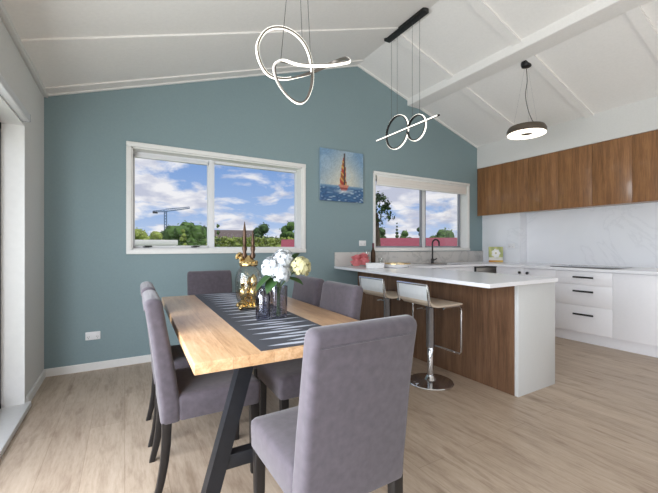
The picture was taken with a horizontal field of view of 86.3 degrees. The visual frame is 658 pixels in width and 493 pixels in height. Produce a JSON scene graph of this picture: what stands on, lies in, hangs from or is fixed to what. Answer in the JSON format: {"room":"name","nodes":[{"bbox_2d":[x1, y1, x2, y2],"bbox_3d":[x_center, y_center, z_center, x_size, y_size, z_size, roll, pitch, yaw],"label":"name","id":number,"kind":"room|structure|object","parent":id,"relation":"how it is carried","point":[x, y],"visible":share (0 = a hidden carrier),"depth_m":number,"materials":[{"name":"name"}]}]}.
{"room":"dining room","nodes":[
{"label":"dining room","id":0,"kind":"room"},
{"bbox_2d":[0,17,43,401],"bbox_3d":[-0.816,-0.099,-0.029,0.200,2.518,7.170,0,0,-30],"label":"wall","id":1,"kind":"structure","parent":0,"point":[13,67],"depth_m":2.73,"materials":[{"name":"white paint"}]},
{"bbox_2d":[0,122,0,408],"bbox_3d":[-1.261,0.128,0.626,0.070,1.995,4.150,0,0,-30],"label":"door","id":2,"kind":"structure","parent":1,"relation":"in","point":[0,122],"depth_m":2.42,"materials":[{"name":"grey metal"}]},
{"bbox_2d":[0,95,24,407],"bbox_3d":[-1.184,0.128,0.677,0.134,1.995,4.162,0,0,-30],"label":"trim","id":3,"kind":"structure","parent":1,"relation":"attached to","point":[12,127],"depth_m":2.47,"materials":[{"name":"white paint"}]},
{"bbox_2d":[0,401,30,458],"bbox_3d":[-1.179,1.140,0.698,0.165,0.040,4.192,0,0,-30],"label":"trim","id":4,"kind":"structure","parent":1,"relation":"attached to","point":[11,417],"depth_m":2.26,"materials":[{"name":"white paint"}]},
{"bbox_2d":[0,73,30,121],"bbox_3d":[-1.064,-0.898,0.645,0.050,0.056,4.185,0,0,-30],"label":"blind headrail","id":5,"kind":"object","parent":1,"relation":"attached to","point":[6,92],"visible":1,"depth_m":2.12,"materials":[{"name":"white plastic"}]},
{"bbox_2d":[0,0,47,97],"bbox_3d":[-0.717,-1.346,0.028,0.030,0.047,7.170,0,0,-30],"label":"trim","id":6,"kind":"structure","parent":1,"relation":"attached to","point":[4,15],"depth_m":2.32,"materials":[{"name":"white paint"}]},
{"bbox_2d":[26,369,45,401],"bbox_3d":[-2.359,1.125,2.834,0.014,0.070,0.668,0,0,-30],"label":"baseboard","id":7,"kind":"structure","parent":1,"relation":"attached to","point":[34,389],"depth_m":2.79,"materials":[{"name":"white paint"}]},
{"bbox_2d":[44,67,481,368],"bbox_3d":[0.105,-0.670,4.770,6.620,3.660,0.200,0,0,-30],"label":"wall","id":8,"kind":"structure","parent":0,"point":[91,283],"depth_m":3.71,"materials":[{"name":"teal paint"}]},
{"bbox_2d":[85,331,99,339],"bbox_3d":[-2.217,0.838,3.296,0.118,0.075,0.013,0,0,-30],"label":"power socket","id":9,"kind":"object","parent":8,"relation":"attached to","point":[88,335],"visible":1,"depth_m":3.29,"materials":[{"name":"white plastic"}]},
{"bbox_2d":[45,354,150,376],"bbox_3d":[-1.138,1.125,3.923,3.220,0.070,0.014,0,0,-30],"label":"baseboard","id":10,"kind":"structure","parent":8,"relation":"attached to","point":[70,369],"depth_m":3.30,"materials":[{"name":"white paint"}]},
{"bbox_2d":[45,60,362,95],"bbox_3d":[-1.032,-1.922,3.900,3.380,1.156,0.120,0,0,-30],"label":"trim","id":11,"kind":"structure","parent":8,"relation":"attached to","point":[136,82],"depth_m":3.53,"materials":[{"name":"paint"}]},
{"bbox_2d":[126,141,305,253],"bbox_3d":[-1.186,-0.477,4.002,1.952,1.107,0.230,0,0,-30],"label":"window","id":12,"kind":"structure","parent":8,"relation":"in","point":[134,150],"depth_m":3.89,"materials":[{"name":"white paint"}]},
{"bbox_2d":[319,147,362,202],"bbox_3d":[0.171,-0.932,4.670,0.672,0.672,0.035,0,0,-30],"label":"sailboat painting","id":13,"kind":"object","parent":8,"relation":"attached to","point":[340,172],"visible":1,"depth_m":4.64,"materials":[{"name":"paint"}]},
{"bbox_2d":[359,241,365,245],"bbox_3d":[0.465,-0.045,4.857,0.115,0.075,0.013,0,0,-30],"label":"power socket","id":14,"kind":"object","parent":8,"relation":"attached to","point":[361,243],"visible":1,"depth_m":4.85,"materials":[{"name":"white plastic"}]},
{"bbox_2d":[334,251,482,265],"bbox_3d":[1.381,0.168,5.385,3.025,0.182,0.019,0,0,-30],"label":"upstand","id":15,"kind":"object","parent":8,"relation":"attached to","point":[340,258],"visible":0.9,"depth_m":5.34,"materials":[{"name":"grey stone"}]},
{"bbox_2d":[357,65,477,147],"bbox_3d":[1.482,-2.099,5.445,2.520,0.802,0.020,0,0,-30],"label":"trim","id":16,"kind":"structure","parent":8,"relation":"attached to","point":[359,66],"depth_m":5.27,"materials":[{"name":"white paint"}]},
{"bbox_2d":[373,171,469,250],"bbox_3d":[1.458,-0.499,5.540,2.038,1.134,0.230,0,0,-30],"label":"window","id":17,"kind":"structure","parent":8,"relation":"in","point":[463,201],"depth_m":5.63,"materials":[{"name":"white paint"}]},
{"bbox_2d":[376,174,466,194],"bbox_3d":[1.490,-0.949,5.491,1.910,0.154,0.068,0,0,-30],"label":"roller blind","id":18,"kind":"object","parent":17,"relation":"attached to","point":[382,180],"visible":0.94,"depth_m":5.40,"materials":[{"name":"beige fabric"}]},
{"bbox_2d":[477,158,527,215],"bbox_3d":[2.852,-0.935,5.733,0.138,0.814,0.889,0,0,-30],"label":"upper cabinet","id":19,"kind":"object","parent":8,"relation":"attached to","point":[501,188],"visible":0.99,"depth_m":5.66,"materials":[{"name":"brown wood"}]},
{"bbox_2d":[482,212,526,262],"bbox_3d":[2.937,-0.090,5.907,0.180,2.500,0.682,0,0,-30],"label":"backsplash","id":20,"kind":"structure","parent":8,"relation":"attached to","point":[498,230],"depth_m":5.77,"materials":[{"name":"white stone"}]},
{"bbox_2d":[407,0,650,108],"bbox_3d":[3.091,-2.168,2.244,0.250,0.102,7.170,0,0,-30],"label":"beam","id":21,"kind":"structure","parent":8,"relation":"attached to","point":[597,12],"depth_m":3.72,"materials":[{"name":"paint"}]},
{"bbox_2d":[477,96,657,168],"bbox_3d":[4.506,-1.536,3.073,0.320,0.381,7.159,0,0,-30],"label":"wall","id":22,"kind":"structure","parent":8,"relation":"attached to","point":[641,116],"depth_m":4.71,"materials":[{"name":"white paint"}]},
{"bbox_2d":[0,336,657,492],"bbox_3d":[1.958,1.235,1.585,6.620,0.150,7.570,0,0,-30],"label":"floor","id":23,"kind":"structure","parent":0,"point":[594,429],"depth_m":2.14,"materials":[{"name":"brown wood"}]},
{"bbox_2d":[140,281,189,446],"bbox_3d":[-0.933,0.697,2.304,0.537,0.926,0.410,0,0,-29],"label":"dining chair","id":24,"kind":"object","parent":23,"relation":"on","point":[180,360],"visible":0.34,"depth_m":2.14,"materials":[{"name":"grey fabric"}]},
{"bbox_2d":[142,290,260,492],"bbox_3d":[-0.679,0.697,1.850,0.537,0.926,0.410,0,0,-29],"label":"dining chair","id":25,"kind":"object","parent":23,"relation":"on","point":[181,394],"visible":0.84,"depth_m":1.62,"materials":[{"name":"grey fabric"}]},
{"bbox_2d":[187,270,231,294],"bbox_3d":[-1.039,0.697,3.187,0.410,0.926,0.537,0,0,-29],"label":"dining chair","id":26,"kind":"object","parent":23,"relation":"on","point":[217,281],"visible":0.3,"depth_m":3.34,"materials":[{"name":"grey fabric"}]},
{"bbox_2d":[162,291,358,492],"bbox_3d":[-0.506,0.780,2.205,0.886,0.760,1.800,0,0,-29],"label":"dining table","id":27,"kind":"object","parent":23,"relation":"on","point":[209,344],"visible":0.46,"depth_m":1.49,"materials":[{"name":"brown wood"}]},
{"bbox_2d":[195,292,320,350],"bbox_3d":[-0.510,0.398,2.214,0.400,0.003,1.776,0,0,-29],"label":"table runner","id":28,"kind":"object","parent":27,"relation":"on","point":[276,332],"visible":0.76,"depth_m":1.83,"materials":[{"name":"grey fabric"}]},
{"bbox_2d":[235,222,260,310],"bbox_3d":[-0.515,0.119,2.246,0.172,0.556,0.172,0,0,-30],"label":"candle holder","id":29,"kind":"object","parent":28,"relation":"on","point":[247,293],"visible":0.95,"depth_m":2.21,"materials":[{"name":"gold metal"}]},
{"bbox_2d":[256,288,269,318],"bbox_3d":[-0.359,0.306,1.914,0.080,0.180,0.080,0,0,-30],"label":"glass vase","id":30,"kind":"object","parent":28,"relation":"on","point":[257,293],"visible":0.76,"depth_m":1.90,"materials":[{"name":"clear glass"}]},
{"bbox_2d":[255,256,282,315],"bbox_3d":[-0.318,0.220,1.928,0.132,0.334,0.164,0,0,10],"label":"hydrangea","id":31,"kind":"object","parent":30,"relation":"in","point":[269,264],"visible":0.71,"depth_m":1.90,"materials":[{"name":"white plant"}]},
{"bbox_2d":[270,285,287,317],"bbox_3d":[-0.279,0.307,1.955,0.094,0.178,0.099,0,0,-30],"label":"glass vase","id":32,"kind":"object","parent":28,"relation":"on","point":[286,286],"visible":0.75,"depth_m":1.95,"materials":[{"name":"clear glass"}]},
{"bbox_2d":[272,265,290,315],"bbox_3d":[-0.257,0.244,1.896,0.103,0.285,0.100,0,0,20],"label":"hydrangea","id":33,"kind":"object","parent":32,"relation":"in","point":[281,273],"visible":0.99,"depth_m":1.87,"materials":[{"name":"white plant"}]},
{"bbox_2d":[265,249,302,315],"bbox_3d":[-0.261,0.199,1.932,0.197,0.376,0.210,0,0,-30],"label":"hydrangea","id":34,"kind":"object","parent":32,"relation":"in","point":[284,258],"visible":0.73,"depth_m":1.93,"materials":[{"name":"white plant"}]},
{"bbox_2d":[277,253,310,315],"bbox_3d":[-0.181,0.211,1.940,0.176,0.350,0.122,0,0,-30],"label":"hydrangea","id":35,"kind":"object","parent":32,"relation":"in","point":[301,266],"visible":0.99,"depth_m":1.93,"materials":[{"name":"beige plant"}]},
{"bbox_2d":[254,275,323,415],"bbox_3d":[-0.355,0.697,2.593,0.537,0.926,0.410,0,0,-29],"label":"dining chair","id":36,"kind":"object","parent":23,"relation":"on","point":[310,292],"visible":0.19,"depth_m":2.59,"materials":[{"name":"grey fabric"}]},
{"bbox_2d":[257,281,362,415],"bbox_3d":[-0.119,0.697,2.128,0.537,0.926,0.410,0,0,-29],"label":"dining chair","id":37,"kind":"object","parent":23,"relation":"on","point":[283,378],"visible":0.4,"depth_m":2.05,"materials":[{"name":"grey fabric"}]},
{"bbox_2d":[251,315,416,492],"bbox_3d":[-0.008,0.697,1.298,0.410,0.926,0.537,0,0,-32],"label":"dining chair","id":38,"kind":"object","parent":23,"relation":"on","point":[346,433],"visible":1,"depth_m":1.10,"materials":[{"name":"grey fabric"}]},
{"bbox_2d":[359,276,413,317],"bbox_3d":[0.574,0.729,3.498,0.408,0.861,0.391,0,0,-30],"label":"bar stool","id":39,"kind":"object","parent":23,"relation":"on","point":[372,286],"visible":0.43,"depth_m":3.44,"materials":[{"name":"silver metal"}]},
{"bbox_2d":[397,281,462,390],"bbox_3d":[0.858,0.729,2.999,0.408,0.861,0.391,0,0,-27],"label":"bar stool","id":40,"kind":"object","parent":23,"relation":"on","point":[416,293],"visible":1,"depth_m":2.97,"materials":[{"name":"silver metal"}]},
{"bbox_2d":[433,266,473,271],"bbox_3d":[1.629,0.727,4.905,1.150,0.866,0.060,0,0,-30],"label":"base cabinet","id":41,"kind":"object","parent":23,"relation":"on","point":[471,268],"visible":0.18,"depth_m":5.02,"materials":[{"name":"white laminate"}]},
{"bbox_2d":[358,272,554,396],"bbox_3d":[1.141,0.725,3.756,0.530,0.870,2.145,0,0,-30],"label":"kitchen island","id":42,"kind":"object","parent":23,"relation":"on","point":[509,332],"visible":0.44,"depth_m":2.93,"materials":[{"name":"brown wood"}]},
{"bbox_2d":[334,261,657,287],"bbox_3d":[2.864,0.275,2.805,3.425,0.030,5.967,0,0,-30],"label":"island countertop","id":43,"kind":"structure","parent":42,"relation":"on","point":[421,271],"depth_m":3.57,"materials":[{"name":"white stone"}]},
{"bbox_2d":[350,253,369,265],"bbox_3d":[0.399,0.164,4.529,0.298,0.168,0.250,0,0,-16],"label":"bouquet","id":44,"kind":"object","parent":43,"relation":"on","point":[362,258],"visible":1,"depth_m":4.47,"materials":[{"name":"pink plant"}]},
{"bbox_2d":[371,243,375,262],"bbox_3d":[0.601,0.106,4.782,0.066,0.307,0.066,0,0,-30],"label":"wine bottle","id":45,"kind":"object","parent":43,"relation":"on","point":[373,254],"visible":0.88,"depth_m":4.76,"materials":[{"name":"brown glass"}]},
{"bbox_2d":[365,263,384,267],"bbox_3d":[0.552,0.229,4.221,0.218,0.062,0.128,0,0,2],"label":"box","id":46,"kind":"object","parent":43,"relation":"on","point":[368,265],"visible":0.98,"depth_m":4.16,"materials":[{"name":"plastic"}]},
{"bbox_2d":[384,263,410,267],"bbox_3d":[0.842,0.234,4.378,0.354,0.052,0.308,0,0,0],"label":"serving tray","id":47,"kind":"object","parent":43,"relation":"on","point":[390,265],"visible":0.87,"depth_m":4.26,"materials":[{"name":"white plastic"}]},
{"bbox_2d":[431,239,439,262],"bbox_3d":[1.619,0.072,5.361,0.109,0.376,0.136,0,0,-3],"label":"tap","id":48,"kind":"object","parent":43,"relation":"on","point":[432,259],"visible":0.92,"depth_m":5.37,"materials":[{"name":"black metal"}]},
{"bbox_2d":[425,263,458,264],"bbox_3d":[1.665,0.338,5.181,0.614,0.164,0.344,0,0,-30],"label":"sink","id":49,"kind":"object","parent":43,"relation":"in","point":[429,263],"visible":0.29,"depth_m":5.31,"materials":[{"name":"metal"}]},
{"bbox_2d":[488,247,502,261],"bbox_3d":[2.721,0.130,5.729,0.215,0.251,0.037,0,0,12],"label":"flower picture","id":50,"kind":"object","parent":43,"relation":"on","point":[495,253],"visible":1,"depth_m":5.72,"materials":[{"name":"paint"}]},
{"bbox_2d":[553,265,631,268],"bbox_3d":[3.282,0.256,4.421,0.520,0.007,0.680,0,0,-30],"label":"cooktop","id":51,"kind":"object","parent":43,"relation":"in","point":[574,266],"visible":1,"depth_m":4.44,"materials":[{"name":"black ceramic"}]},
{"bbox_2d":[473,266,496,272],"bbox_3d":[2.262,0.727,5.557,0.580,0.866,0.590,0,0,-30],"label":"dishwasher","id":52,"kind":"object","parent":23,"relation":"on","point":[487,269],"visible":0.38,"depth_m":5.31,"materials":[{"name":"grey metal"}]},
{"bbox_2d":[496,266,558,336],"bbox_3d":[3.026,0.727,5.013,0.886,0.866,0.820,0,0,-30],"label":"base cabinet","id":53,"kind":"object","parent":23,"relation":"on","point":[551,273],"visible":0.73,"depth_m":4.70,"materials":[{"name":"white laminate"}]},
{"bbox_2d":[556,270,615,348],"bbox_3d":[3.381,0.727,4.397,0.892,0.866,0.600,0,0,-30],"label":"base cabinet","id":54,"kind":"object","parent":23,"relation":"on","point":[584,299],"visible":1,"depth_m":4.17,"materials":[{"name":"white laminate"}]},
{"bbox_2d":[613,273,657,357],"bbox_3d":[3.834,0.727,3.620,0.892,0.866,1.200,0,0,-30],"label":"base cabinet","id":55,"kind":"object","parent":23,"relation":"on","point":[635,296],"visible":0.97,"depth_m":3.76,"materials":[{"name":"white laminate"}]},
{"bbox_2d":[2,0,657,146],"bbox_3d":[1.958,-1.970,1.585,6.620,1.360,7.570,0,0,-30],"label":"ceiling","id":56,"kind":"structure","parent":0,"point":[609,65],"depth_m":3.56,"materials":[{"name":"paint"}]},
{"bbox_2d":[21,27,513,127],"bbox_3d":[0.444,-1.922,3.869,5.900,1.156,0.200,0,0,-30],"label":"trim","id":57,"kind":"structure","parent":56,"relation":"attached to","point":[39,46],"depth_m":3.02,"materials":[{"name":"paint"}]},
{"bbox_2d":[255,0,350,104],"bbox_3d":[-0.144,-1.375,2.046,0.534,1.057,0.319,0,0,-30],"label":"pendant","id":58,"kind":"object","parent":56,"relation":"hanging from","point":[334,63],"visible":1,"depth_m":2.03,"materials":[{"name":"white metal"}]},
{"bbox_2d":[376,7,439,149],"bbox_3d":[0.860,-1.800,3.890,0.084,1.364,0.990,0,0,-30],"label":"pendant","id":59,"kind":"object","parent":56,"relation":"hanging from","point":[421,13],"visible":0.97,"depth_m":3.86,"materials":[{"name":"white"}]},
{"bbox_2d":[507,60,546,139],"bbox_3d":[2.283,-1.710,4.059,0.410,0.841,0.410,0,0,-30],"label":"pendant","id":60,"kind":"object","parent":56,"relation":"hanging from","point":[526,130],"visible":1,"depth_m":4.00,"materials":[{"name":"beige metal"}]},
{"bbox_2d":[507,128,546,139],"bbox_3d":[2.283,-1.296,4.059,0.400,0.012,0.400,0,0,-30],"label":"diffuser","id":61,"kind":"object","parent":60,"relation":"attached to","point":[517,133],"depth_m":4.01,"materials":[{"name":"white plastic"}]},
{"bbox_2d":[466,0,593,117],"bbox_3d":[0.900,-1.922,3.086,5.900,1.156,0.200,0,0,-30],"label":"trim","id":62,"kind":"structure","parent":56,"relation":"attached to","point":[480,6],"depth_m":3.96,"materials":[{"name":"paint"}]},
{"bbox_2d":[625,6,657,59],"bbox_3d":[1.360,-1.922,2.296,5.900,1.156,0.200,0,0,-30],"label":"trim","id":63,"kind":"structure","parent":56,"relation":"attached to","point":[637,16],"depth_m":3.27,"materials":[{"name":"paint"}]},
{"bbox_3d":[4.733,-0.234,3.200,0.200,2.788,7.170,0,0,-30],"label":"wall","id":64,"kind":"structure","parent":0,"visible":0},
{"bbox_2d":[528,144,602,211],"bbox_3d":[3.361,-0.935,5.028,0.307,0.814,0.838,0,0,-30],"label":"upper cabinet","id":65,"kind":"object","parent":64,"relation":"attached to","point":[560,180],"visible":0.99,"depth_m":4.91,"materials":[{"name":"brown wood"}]},
{"bbox_2d":[526,202,657,267],"bbox_3d":[4.512,-0.140,3.369,0.010,0.800,5.284,0,0,-30],"label":"backsplash","id":66,"kind":"structure","parent":64,"relation":"attached to","point":[618,235],"depth_m":4.81,"materials":[{"name":"white stone"}]},
{"bbox_2d":[592,130,657,206],"bbox_3d":[3.783,-0.935,4.302,0.307,0.814,0.838,0,0,-30],"label":"upper cabinet","id":67,"kind":"object","parent":64,"relation":"attached to","point":[624,169],"visible":1,"depth_m":4.29,"materials":[{"name":"brown wood"}]},
{"label":"outside","id":68,"kind":"structure","parent":0,"visible":0},
{"bbox_3d":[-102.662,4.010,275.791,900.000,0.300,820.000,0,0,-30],"label":"ground","id":69,"kind":"structure","parent":68,"visible":0},
{"bbox_2d":[135,227,150,239],"bbox_3d":[-18.974,0.961,35.111,3.663,5.827,3.668,0,0,-30],"label":"tree","id":70,"kind":"object","parent":69,"relation":"on","point":[140,234],"visible":0.12,"depth_m":34.75,"materials":[{"name":"green plant"}]},
{"bbox_2d":[135,240,177,245],"bbox_3d":[-6.122,1.830,11.455,1.900,4.060,2.500,0,0,-30],"label":"outbuilding","id":71,"kind":"structure","parent":69,"relation":"on","point":[137,242],"depth_m":10.56,"materials":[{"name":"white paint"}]},
{"bbox_2d":[149,231,167,239],"bbox_3d":[-15.088,1.265,30.658,2.740,5.212,3.206,0,0,-30],"label":"tree","id":72,"kind":"object","parent":69,"relation":"on","point":[155,235],"visible":0.06,"depth_m":30.14,"materials":[{"name":"green plant"}]},
{"bbox_2d":[153,207,189,229],"bbox_3d":[-106.451,-11.848,237.325,23.090,31.542,1.960,0,0,-26],"label":"tower crane","id":73,"kind":"object","parent":69,"relation":"on","point":[155,211],"visible":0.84,"depth_m":235.08,"materials":[{"name":"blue metal"}]},
{"bbox_2d":[179,229,186,245],"bbox_3d":[-11.554,1.226,27.721,0.836,5.283,0.933,0,0,22],"label":"tree","id":74,"kind":"object","parent":69,"relation":"on","point":[183,236],"visible":0.36,"depth_m":27.57,"materials":[{"name":"green plant"}]},
{"bbox_2d":[164,220,206,245],"bbox_3d":[-14.384,0.641,35.608,4.641,6.476,4.614,0,0,41],"label":"tree","id":75,"kind":"object","parent":69,"relation":"on","point":[196,234],"visible":0.44,"depth_m":34.48,"materials":[{"name":"green plant"}]},
{"bbox_2d":[216,224,220,246],"bbox_3d":[-5.125,1.404,16.192,0.515,4.927,0.543,0,0,-4],"label":"tree","id":76,"kind":"object","parent":69,"relation":"on","point":[217,225],"visible":0.2,"depth_m":16.16,"materials":[{"name":"green plant"}]},
{"bbox_2d":[214,230,252,238],"bbox_3d":[-15.560,0.535,60.016,7.700,6.650,7.700,0,0,-15],"label":"house","id":77,"kind":"structure","parent":69,"relation":"on","point":[229,233],"depth_m":58.42,"materials":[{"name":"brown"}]},
{"bbox_2d":[205,236,293,246],"bbox_3d":[-5.626,1.528,26.207,6.964,4.663,1.535,0,0,-12],"label":"hedge","id":78,"kind":"object","parent":69,"relation":"on","point":[225,241],"visible":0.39,"depth_m":25.64,"materials":[{"name":"green plant"}]},
{"bbox_2d":[253,222,275,239],"bbox_3d":[-7.840,0.418,43.346,3.590,6.896,3.624,0,0,-30],"label":"tree","id":79,"kind":"object","parent":69,"relation":"on","point":[259,231],"visible":0.16,"depth_m":42.81,"materials":[{"name":"green plant"}]},
{"bbox_2d":[279,221,293,238],"bbox_3d":[-4.315,0.558,37.738,2.858,6.636,3.060,0,0,-30],"label":"tree","id":80,"kind":"object","parent":69,"relation":"on","point":[287,230],"visible":0.35,"depth_m":37.37,"materials":[{"name":"green plant"}]},
{"bbox_2d":[281,239,293,246],"bbox_3d":[-1.687,1.760,16.916,1.200,4.200,2.300,0,0,-5],"label":"garden shed","id":81,"kind":"object","parent":69,"relation":"on","point":[284,242],"visible":0.06,"depth_m":16.52,"materials":[{"name":"pink"}]},
{"bbox_2d":[379,227,386,237],"bbox_3d":[6.702,0.617,45.404,3.955,6.489,2.883,0,0,-30],"label":"tree","id":82,"kind":"object","parent":69,"relation":"on","point":[382,231],"visible":0.09,"depth_m":45.04,"materials":[{"name":"green plant"}]},
{"bbox_2d":[376,191,395,245],"bbox_3d":[1.896,0.827,13.754,1.367,6.068,1.149,0,0,19],"label":"tree","id":83,"kind":"object","parent":69,"relation":"on","point":[385,206],"visible":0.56,"depth_m":13.80,"materials":[{"name":"green plant"}]},
{"bbox_2d":[395,223,398,237],"bbox_3d":[9.907,0.269,51.047,1.628,7.612,1.664,0,0,-30],"label":"tree","id":84,"kind":"object","parent":69,"relation":"on","point":[396,232],"visible":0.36,"depth_m":50.93,"materials":[{"name":"green plant"}]},
{"bbox_2d":[400,230,410,237],"bbox_3d":[12.929,0.523,58.857,2.816,6.708,2.869,0,0,40],"label":"tree","id":85,"kind":"object","parent":69,"relation":"on","point":[404,234],"visible":0.15,"depth_m":58.20,"materials":[{"name":"green plant"}]},
{"bbox_2d":[380,238,456,245],"bbox_3d":[6.390,1.620,25.202,16.700,4.480,9.700,0,0,12],"label":"fence","id":86,"kind":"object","parent":69,"relation":"on","point":[384,241],"visible":0.02,"depth_m":24.60,"materials":[{"name":"red"}]},
{"bbox_2d":[429,228,454,237],"bbox_3d":[15.617,0.632,47.561,4.655,6.458,5.238,0,0,-7],"label":"tree","id":87,"kind":"object","parent":69,"relation":"on","point":[442,233],"visible":0.12,"depth_m":46.81,"materials":[{"name":"green plant"}]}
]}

